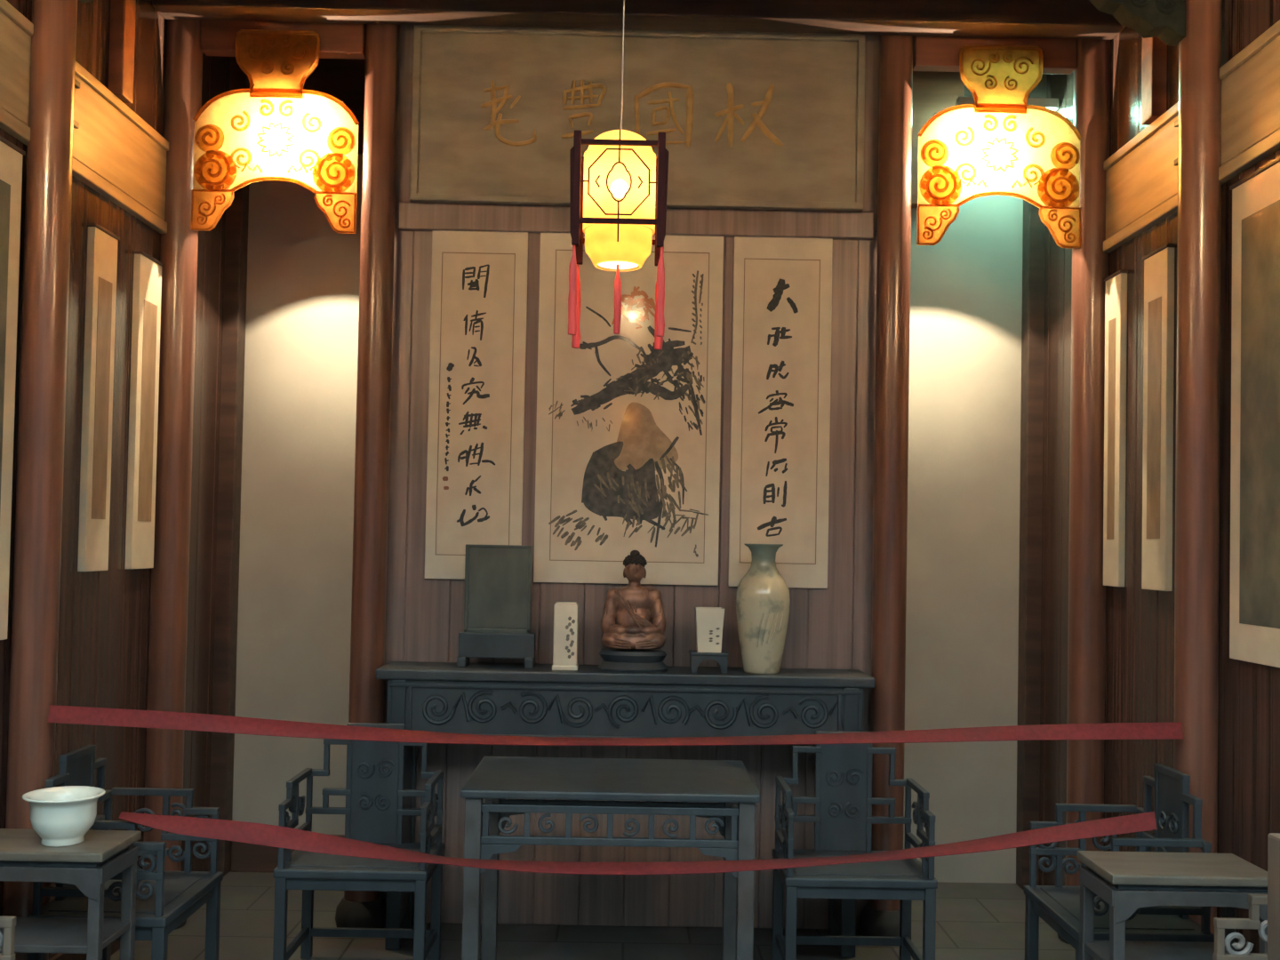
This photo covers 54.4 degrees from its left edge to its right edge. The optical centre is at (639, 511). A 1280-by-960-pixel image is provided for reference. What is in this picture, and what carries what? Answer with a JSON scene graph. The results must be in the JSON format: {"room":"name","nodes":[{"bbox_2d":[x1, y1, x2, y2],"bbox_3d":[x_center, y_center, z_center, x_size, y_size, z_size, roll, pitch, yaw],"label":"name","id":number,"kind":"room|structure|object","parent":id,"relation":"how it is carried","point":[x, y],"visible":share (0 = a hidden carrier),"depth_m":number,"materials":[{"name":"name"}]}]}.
{"room":"traditional chinese hall","nodes":[
{"label":"traditional chinese hall","id":0,"kind":"room"},
{"bbox_2d":[0,0,230,959],"bbox_3d":[-2.244,-0.490,4.647,0.080,4.700,4.100,1,-2,0],"label":"wall","id":1,"kind":"structure","parent":0,"point":[103,649],"depth_m":5.33,"materials":[{"name":"brown wood"}]},
{"bbox_2d":[0,136,25,639],"bbox_3d":[-2.181,-0.425,3.713,0.036,1.704,1.251,1,-2,0],"label":"framed picture","id":2,"kind":"object","parent":1,"relation":"attached to","point":[11,155],"visible":1,"depth_m":4.27,"materials":[{"name":"beige paper"}]},
{"bbox_2d":[48,940,119,959],"bbox_3d":[-2.238,1.766,4.078,0.030,0.160,3.040,1,-2,0],"label":"baseboard","id":3,"kind":"structure","parent":1,"relation":"attached to","point":[116,944],"depth_m":4.93,"materials":[{"name":"brown wood"}]},
{"bbox_2d":[0,0,169,233],"bbox_3d":[-2.169,-1.522,4.180,0.045,0.420,3.070,1,-2,0],"label":"trim","id":4,"kind":"structure","parent":1,"relation":"attached to","point":[116,154],"depth_m":4.99,"materials":[{"name":"orange wood"}]},
{"bbox_2d":[77,223,119,571],"bbox_3d":[-2.190,-0.451,5.037,0.036,1.384,0.236,1,-2,0],"label":"scroll","id":5,"kind":"object","parent":1,"relation":"attached to","point":[100,298],"visible":1,"depth_m":5.00,"materials":[{"name":"brown paper"}]},
{"bbox_2d":[91,276,112,519],"bbox_3d":[-2.182,-0.454,5.037,0.012,0.970,0.130,1,-2,0],"label":"picture","id":6,"kind":"object","parent":5,"relation":"attached to","point":[103,325],"depth_m":5.03,"materials":[{"name":"brown paper"}]},
{"bbox_2d":[108,0,135,103],"bbox_3d":[-2.150,-2.268,5.179,0.070,1.115,0.110,1,-2,0],"label":"trim","id":7,"kind":"structure","parent":1,"relation":"attached to","point":[122,32],"depth_m":5.12,"materials":[{"name":"brown wood"}]},
{"bbox_2d":[124,249,164,568],"bbox_3d":[-2.194,-0.439,5.512,0.036,1.384,0.266,1,-2,0],"label":"scroll","id":8,"kind":"object","parent":1,"relation":"attached to","point":[145,356],"visible":1,"depth_m":5.47,"materials":[{"name":"brown paper"}]},
{"bbox_2d":[137,299,157,521],"bbox_3d":[-2.186,-0.441,5.512,0.012,0.970,0.150,1,-2,0],"label":"picture","id":9,"kind":"object","parent":8,"relation":"attached to","point":[148,328],"depth_m":5.51,"materials":[{"name":"brown paper"}]},
{"bbox_2d":[208,56,249,875],"bbox_3d":[-2.184,-0.387,6.636,0.094,4.600,0.120,1,-2,0],"label":"trim","id":10,"kind":"structure","parent":1,"relation":"attached to","point":[237,213],"depth_m":6.58,"materials":[{"name":"brown wood"}]},
{"bbox_2d":[152,0,1125,39],"bbox_3d":[0.004,-2.393,5.644,4.360,0.360,0.160,1,-2,0],"label":"ceiling beam","id":11,"kind":"structure","parent":1,"relation":"attached to","point":[1025,19],"depth_m":5.57,"materials":[{"name":"brown wood"}]},
{"bbox_2d":[110,870,1095,959],"bbox_3d":[-0.043,1.870,1.151,9.200,0.120,11.600,1,-2,0],"label":"floor","id":12,"kind":"structure","parent":0,"point":[975,921],"depth_m":5.61,"materials":[{"name":"tile"}]},
{"bbox_2d":[0,915,16,959],"bbox_3d":[-1.922,1.330,3.102,0.470,0.993,0.600,1,-2,0],"label":"armchair","id":13,"kind":"object","parent":12,"relation":"on","point":[8,924],"visible":1,"depth_m":3.38,"materials":[{"name":"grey wood"}]},
{"bbox_2d":[1,0,79,959],"bbox_3d":[-2.126,-0.094,4.422,0.237,3.900,0.224,2,-2,-41],"label":"wooden column","id":14,"kind":"structure","parent":12,"relation":"on","point":[52,123],"depth_m":4.37,"materials":[{"name":"red wood"}]},
{"bbox_2d":[78,0,93,3],"bbox_3d":[-1.851,-1.938,4.463,0.340,0.200,0.111,1,-2,0],"label":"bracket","id":15,"kind":"object","parent":14,"relation":"attached to","point":[80,1],"visible":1,"depth_m":4.50,"materials":[{"name":"brown wood"}]},
{"bbox_2d":[47,704,1183,745],"bbox_3d":[-0.042,0.770,4.413,4.021,0.117,0.058,1,-2,-3],"label":"ribbon","id":16,"kind":"object","parent":14,"relation":"attached to","point":[57,714],"visible":1,"depth_m":4.40,"materials":[{"name":"fabric"}]},
{"bbox_2d":[0,828,141,959],"bbox_3d":[-1.931,1.455,4.004,0.510,0.790,0.310,1,-2,0],"label":"side table","id":17,"kind":"object","parent":12,"relation":"on","point":[89,936],"visible":0.97,"depth_m":3.91,"materials":[{"name":"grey wood"}]},
{"bbox_2d":[22,785,105,847],"bbox_3d":[-1.849,0.982,3.992,0.244,0.157,0.244,1,-2,0],"label":"bowl","id":18,"kind":"object","parent":17,"relation":"on","point":[61,816],"visible":1,"depth_m":3.93,"materials":[{"name":"ceramic"}]},
{"bbox_2d":[0,917,129,953],"bbox_3d":[-1.929,1.362,4.006,0.486,0.025,0.286,1,-2,0],"label":"shelf","id":19,"kind":"object","parent":17,"relation":"attached to","point":[32,934],"depth_m":3.97,"materials":[{"name":"grey wood"}]},
{"bbox_2d":[27,744,223,959],"bbox_3d":[-1.843,1.368,4.512,0.470,0.993,0.600,1,-2,0],"label":"armchair","id":20,"kind":"object","parent":12,"relation":"on","point":[164,900],"visible":0.46,"depth_m":4.47,"materials":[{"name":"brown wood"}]},
{"bbox_2d":[118,811,1156,875],"bbox_3d":[-0.003,1.114,4.242,3.532,0.236,0.070,1,-2,0],"label":"ribbon","id":21,"kind":"object","parent":20,"relation":"attached to","point":[253,833],"visible":1,"depth_m":4.24,"materials":[{"name":"fabric"}]},
{"bbox_2d":[142,19,202,929],"bbox_3d":[-2.155,-0.360,5.745,0.255,4.500,0.255,1,-2,0],"label":"wooden column","id":22,"kind":"structure","parent":12,"relation":"on","point":[169,593],"depth_m":5.68,"materials":[{"name":"red wood"}]},
{"bbox_2d":[272,722,444,959],"bbox_3d":[-1.133,1.397,5.092,0.600,0.993,0.470,1,-2,0],"label":"armchair","id":23,"kind":"object","parent":12,"relation":"on","point":[374,792],"visible":0.85,"depth_m":5.27,"materials":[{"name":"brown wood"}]},
{"bbox_2d":[335,24,399,927],"bbox_3d":[-1.235,-0.343,5.752,0.234,4.500,0.234,1,-2,0],"label":"wooden column","id":24,"kind":"structure","parent":12,"relation":"on","point":[356,908],"depth_m":5.70,"materials":[{"name":"red wood"}]},
{"bbox_2d":[460,756,759,959],"bbox_3d":[-0.117,1.462,4.823,1.080,0.885,0.720,1,-2,0],"label":"square table","id":25,"kind":"object","parent":12,"relation":"on","point":[525,781],"visible":1,"depth_m":4.51,"materials":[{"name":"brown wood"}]},
{"bbox_2d":[375,661,875,957],"bbox_3d":[-0.075,1.318,5.592,2.180,1.215,0.370,1,-2,0],"label":"altar table","id":26,"kind":"object","parent":12,"relation":"on","point":[481,699],"visible":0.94,"depth_m":5.43,"materials":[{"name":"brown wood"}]},
{"bbox_2d":[456,544,535,668],"bbox_3d":[-0.643,0.426,5.626,0.340,0.549,0.150,1,-2,0],"label":"screen","id":27,"kind":"object","parent":26,"relation":"on","point":[498,600],"visible":1,"depth_m":5.62,"materials":[{"name":"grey stone"}]},
{"bbox_2d":[552,600,578,670],"bbox_3d":[-0.331,0.555,5.565,0.116,0.300,0.108,1,-2,0],"label":"vase","id":28,"kind":"object","parent":26,"relation":"on","point":[565,638],"visible":1,"depth_m":5.51,"materials":[{"name":"beige ceramic"}]},
{"bbox_2d":[597,550,668,672],"bbox_3d":[-0.027,0.441,5.570,0.316,0.538,0.227,1,-2,-4],"label":"statue","id":29,"kind":"object","parent":26,"relation":"on","point":[633,643],"visible":1,"depth_m":5.52,"materials":[{"name":"brown wood"}]},
{"bbox_2d":[688,649,728,672],"bbox_3d":[0.307,0.672,5.567,0.170,0.090,0.120,1,-2,0],"label":"wooden stand","id":30,"kind":"object","parent":26,"relation":"on","point":[696,658],"visible":1,"depth_m":5.51,"materials":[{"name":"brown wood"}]},
{"bbox_2d":[694,607,724,652],"bbox_3d":[0.309,0.529,5.571,0.127,0.195,0.127,1,-2,0],"label":"pot","id":31,"kind":"object","parent":30,"relation":"on","point":[708,620],"visible":1,"depth_m":5.51,"materials":[{"name":"beige ceramic"}]},
{"bbox_2d":[735,544,790,674],"bbox_3d":[0.550,0.434,5.573,0.244,0.575,0.247,1,-2,0],"label":"porcelain vase","id":32,"kind":"object","parent":26,"relation":"on","point":[763,597],"visible":1,"depth_m":5.49,"materials":[{"name":"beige ceramic"}]},
{"bbox_2d":[771,730,937,959],"bbox_3d":[0.867,1.434,5.106,0.600,0.993,0.470,1,-2,0],"label":"armchair","id":33,"kind":"object","parent":12,"relation":"on","point":[843,819],"visible":0.93,"depth_m":5.29,"materials":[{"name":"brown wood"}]},
{"bbox_2d":[858,34,912,936],"bbox_3d":[1.165,-0.298,5.769,0.234,4.500,0.234,1,-2,0],"label":"wooden column","id":34,"kind":"structure","parent":12,"relation":"on","point":[878,917],"depth_m":5.71,"materials":[{"name":"red wood"}]},
{"bbox_2d":[1057,39,1110,943],"bbox_3d":[2.084,-0.280,5.775,0.255,4.500,0.255,1,-2,0],"label":"wooden column","id":35,"kind":"structure","parent":12,"relation":"on","point":[1086,637],"depth_m":5.71,"materials":[{"name":"red wood"}]},
{"bbox_2d":[1024,763,1214,959],"bbox_3d":[1.726,1.435,4.537,0.470,0.993,0.600,1,-2,0],"label":"armchair","id":36,"kind":"object","parent":12,"relation":"on","point":[1058,905],"visible":0.49,"depth_m":4.51,"materials":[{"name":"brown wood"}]},
{"bbox_2d":[1077,850,1267,959],"bbox_3d":[1.704,1.521,3.970,0.520,0.790,0.310,1,-2,0],"label":"side table","id":37,"kind":"object","parent":12,"relation":"on","point":[1172,874],"visible":0.88,"depth_m":3.90,"materials":[{"name":"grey wood"}]},
{"bbox_2d":[1084,940,1240,959],"bbox_3d":[1.705,1.429,3.972,0.496,0.025,0.286,1,-2,0],"label":"shelf","id":38,"kind":"object","parent":37,"relation":"attached to","point":[1097,949],"depth_m":4.02,"materials":[{"name":"grey wood"}]},
{"bbox_2d":[1173,0,1222,934],"bbox_3d":[2.071,-0.011,4.623,0.225,3.900,0.237,0,-2,34],"label":"wooden column","id":39,"kind":"structure","parent":12,"relation":"on","point":[1198,161],"depth_m":4.57,"materials":[{"name":"red wood"}]},
{"bbox_2d":[1088,0,1185,46],"bbox_3d":[1.857,-1.865,4.659,0.340,0.200,0.111,1,-2,0],"label":"bracket","id":40,"kind":"object","parent":39,"relation":"attached to","point":[1164,20],"visible":1,"depth_m":4.62,"materials":[{"name":"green wood"}]},
{"bbox_2d":[1213,894,1267,959],"bbox_3d":[1.871,1.405,3.299,0.470,0.993,0.600,1,-2,0],"label":"armchair","id":41,"kind":"object","parent":12,"relation":"on","point":[1221,943],"visible":0.78,"depth_m":3.57,"materials":[{"name":"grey wood"}]},
{"bbox_2d":[1267,832,1279,959],"bbox_3d":[1.495,1.319,2.878,0.100,1.130,0.100,1,-2,0],"label":"wooden post","id":42,"kind":"object","parent":12,"relation":"on","point":[1274,838],"visible":1,"depth_m":2.89,"materials":[{"name":"brown wood"}]},
{"bbox_2d":[231,154,1023,883],"bbox_3d":[-0.041,-0.394,6.772,5.000,4.700,0.120,1,-2,0],"label":"wall","id":43,"kind":"structure","parent":0,"point":[299,450],"depth_m":6.70,"materials":[{"name":"beige paint"}]},
{"bbox_2d":[231,834,344,871],"bbox_3d":[-1.627,1.824,6.628,1.090,0.200,0.030,1,-2,0],"label":"baseboard","id":44,"kind":"structure","parent":43,"relation":"attached to","point":[245,857],"depth_m":6.61,"materials":[{"name":"brown wood"}]},
{"bbox_2d":[303,58,973,154],"bbox_3d":[-0.005,-2.325,6.748,5.000,0.840,0.030,1,-2,0],"label":"trim","id":45,"kind":"structure","parent":43,"relation":"attached to","point":[343,79],"depth_m":6.72,"materials":[{"name":"brown wood"}]},
{"bbox_2d":[911,71,964,207],"bbox_3d":[1.510,-2.028,6.689,0.440,0.780,0.085,1,-2,0],"label":"trim","id":46,"kind":"structure","parent":43,"relation":"attached to","point":[933,92],"depth_m":6.65,"materials":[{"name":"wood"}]},
{"bbox_2d":[379,24,879,929],"bbox_3d":[-0.036,-0.317,5.875,2.520,4.500,0.050,1,-2,0],"label":"wall","id":47,"kind":"structure","parent":0,"point":[830,628],"depth_m":5.83,"materials":[{"name":"red wood"}]},
{"bbox_2d":[190,29,359,233],"bbox_3d":[-1.670,-1.737,5.848,0.759,0.929,0.334,1,-2,0],"label":"lamp","id":48,"kind":"object","parent":47,"relation":"hanging from","point":[274,128],"visible":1,"depth_m":5.70,"materials":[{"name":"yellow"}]},
{"bbox_2d":[200,20,366,59],"bbox_3d":[-1.657,-2.365,5.811,0.752,0.470,0.080,1,-2,0],"label":"trim","id":49,"kind":"structure","parent":47,"relation":"attached to","point":[218,37],"depth_m":5.77,"materials":[{"name":"brown wood"}]},
{"bbox_2d":[424,230,527,579],"bbox_3d":[-0.766,-0.508,5.838,0.449,1.653,0.023,1,-2,0],"label":"scroll","id":50,"kind":"object","parent":47,"relation":"attached to","point":[477,350],"visible":0.96,"depth_m":5.83,"materials":[{"name":"beige paper"}]},
{"bbox_2d":[533,232,723,585],"bbox_3d":[-0.052,-0.490,5.842,0.862,1.658,0.024,1,-2,0],"label":"scroll","id":51,"kind":"object","parent":47,"relation":"attached to","point":[628,430],"visible":0.99,"depth_m":5.83,"materials":[{"name":"beige paper"}]},
{"bbox_2d":[397,201,874,239],"bbox_3d":[-0.016,-1.365,5.855,2.236,0.125,0.045,1,-2,0],"label":"trim","id":52,"kind":"structure","parent":47,"relation":"attached to","point":[412,216],"depth_m":5.83,"materials":[{"name":"red wood"}]},
{"bbox_2d":[409,24,865,211],"bbox_3d":[-0.007,-1.847,5.795,2.100,0.855,0.050,1,-2,0],"label":"board","id":53,"kind":"object","parent":47,"relation":"attached to","point":[748,120],"visible":0.96,"depth_m":5.79,"materials":[{"name":"brown wood"}]},
{"bbox_2d":[728,236,832,588],"bbox_3d":[0.661,-0.475,5.848,0.463,1.664,0.023,1,-2,0],"label":"scroll","id":54,"kind":"object","parent":47,"relation":"attached to","point":[781,364],"visible":1,"depth_m":5.84,"materials":[{"name":"beige paper"}]},
{"bbox_2d":[912,35,1076,74],"bbox_3d":[1.661,-2.303,5.835,0.752,0.470,0.080,1,-2,0],"label":"trim","id":55,"kind":"structure","parent":47,"relation":"attached to","point":[938,53],"depth_m":5.79,"materials":[{"name":"brown wood"}]},
{"bbox_2d":[1038,0,1279,953],"bbox_3d":[2.195,-0.407,4.679,0.080,4.700,4.100,1,-2,0],"label":"wall","id":56,"kind":"structure","parent":0,"point":[1140,640],"depth_m":5.36,"materials":[{"name":"brown wood"}]},
{"bbox_2d":[1016,73,1047,888],"bbox_3d":[2.102,-0.307,6.667,0.094,4.600,0.120,1,-2,0],"label":"trim","id":57,"kind":"structure","parent":56,"relation":"attached to","point":[1034,229],"depth_m":6.61,"materials":[{"name":"brown wood"}]},
{"bbox_2d":[1103,269,1127,586],"bbox_3d":[2.129,-0.366,5.588,0.036,1.404,0.196,1,-2,0],"label":"scroll","id":58,"kind":"object","parent":56,"relation":"attached to","point":[1116,295],"visible":1,"depth_m":5.54,"materials":[{"name":"brown paper"}]},
{"bbox_2d":[1106,318,1115,539],"bbox_3d":[2.122,-0.370,5.588,0.012,0.990,0.080,1,-2,0],"label":"picture","id":59,"kind":"object","parent":58,"relation":"attached to","point":[1110,322],"depth_m":5.59,"materials":[{"name":"brown paper"}]},
{"bbox_2d":[1141,36,1167,125],"bbox_3d":[2.159,-2.187,5.210,0.070,1.115,0.110,1,-2,0],"label":"trim","id":60,"kind":"structure","parent":56,"relation":"attached to","point":[1154,50],"depth_m":5.15,"materials":[{"name":"brown wood"}]},
{"bbox_2d":[1141,243,1175,591],"bbox_3d":[2.133,-0.378,5.133,0.036,1.404,0.246,1,-2,0],"label":"scroll","id":61,"kind":"object","parent":56,"relation":"attached to","point":[1158,344],"visible":1,"depth_m":5.09,"materials":[{"name":"brown paper"}]},
{"bbox_2d":[1146,296,1161,538],"bbox_3d":[2.125,-0.382,5.133,0.012,0.990,0.130,1,-2,0],"label":"picture","id":62,"kind":"object","parent":61,"relation":"attached to","point":[1154,303],"depth_m":5.13,"materials":[{"name":"brown paper"}]},
{"bbox_2d":[1103,19,1279,253],"bbox_3d":[2.165,-1.440,4.211,0.045,0.420,3.070,1,-2,0],"label":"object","id":63,"kind":"structure","parent":56,"relation":"attached to","point":[1141,176],"depth_m":4.96,"materials":[{"name":"orange wood"}]},
{"bbox_2d":[1229,156,1279,667],"bbox_3d":[2.142,-0.342,3.827,0.036,1.704,1.316,1,-2,0],"label":"framed picture","id":64,"kind":"object","parent":56,"relation":"attached to","point":[1254,606],"visible":1,"depth_m":4.30,"materials":[{"name":"beige paper"}]},
{"bbox_3d":[0.008,-2.199,4.659,9.200,1.360,4.800,1,-2,0],"label":"ceiling","id":65,"kind":"structure","parent":0,"visible":0},
{"bbox_2d":[568,0,668,350],"bbox_3d":[-0.043,-1.200,3.062,0.234,1.574,0.222,1,-2,0],"label":"lantern","id":66,"kind":"object","parent":65,"relation":"hanging from","point":[612,186],"visible":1,"depth_m":2.97,"materials":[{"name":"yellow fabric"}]},
{"bbox_2d":[597,261,638,269],"bbox_3d":[-0.054,-0.604,3.046,0.100,0.001,0.100,1,-2,0],"label":"diffuser","id":67,"kind":"object","parent":66,"relation":"attached to","point":[623,265],"depth_m":3.05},
{"bbox_2d":[916,44,1081,247],"bbox_3d":[1.655,-1.675,5.872,0.759,0.929,0.334,1,-2,0],"label":"lamp","id":68,"kind":"object","parent":65,"relation":"hanging from","point":[998,144],"visible":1,"depth_m":5.72,"materials":[{"name":"yellow"}]},
{"bbox_2d":[955,96,1058,111],"bbox_3d":[1.909,-2.376,6.459,0.520,0.642,0.060,1,-2,0],"label":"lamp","id":69,"kind":"object","parent":65,"relation":"hanging from","point":[1052,104],"visible":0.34,"depth_m":6.42,"materials":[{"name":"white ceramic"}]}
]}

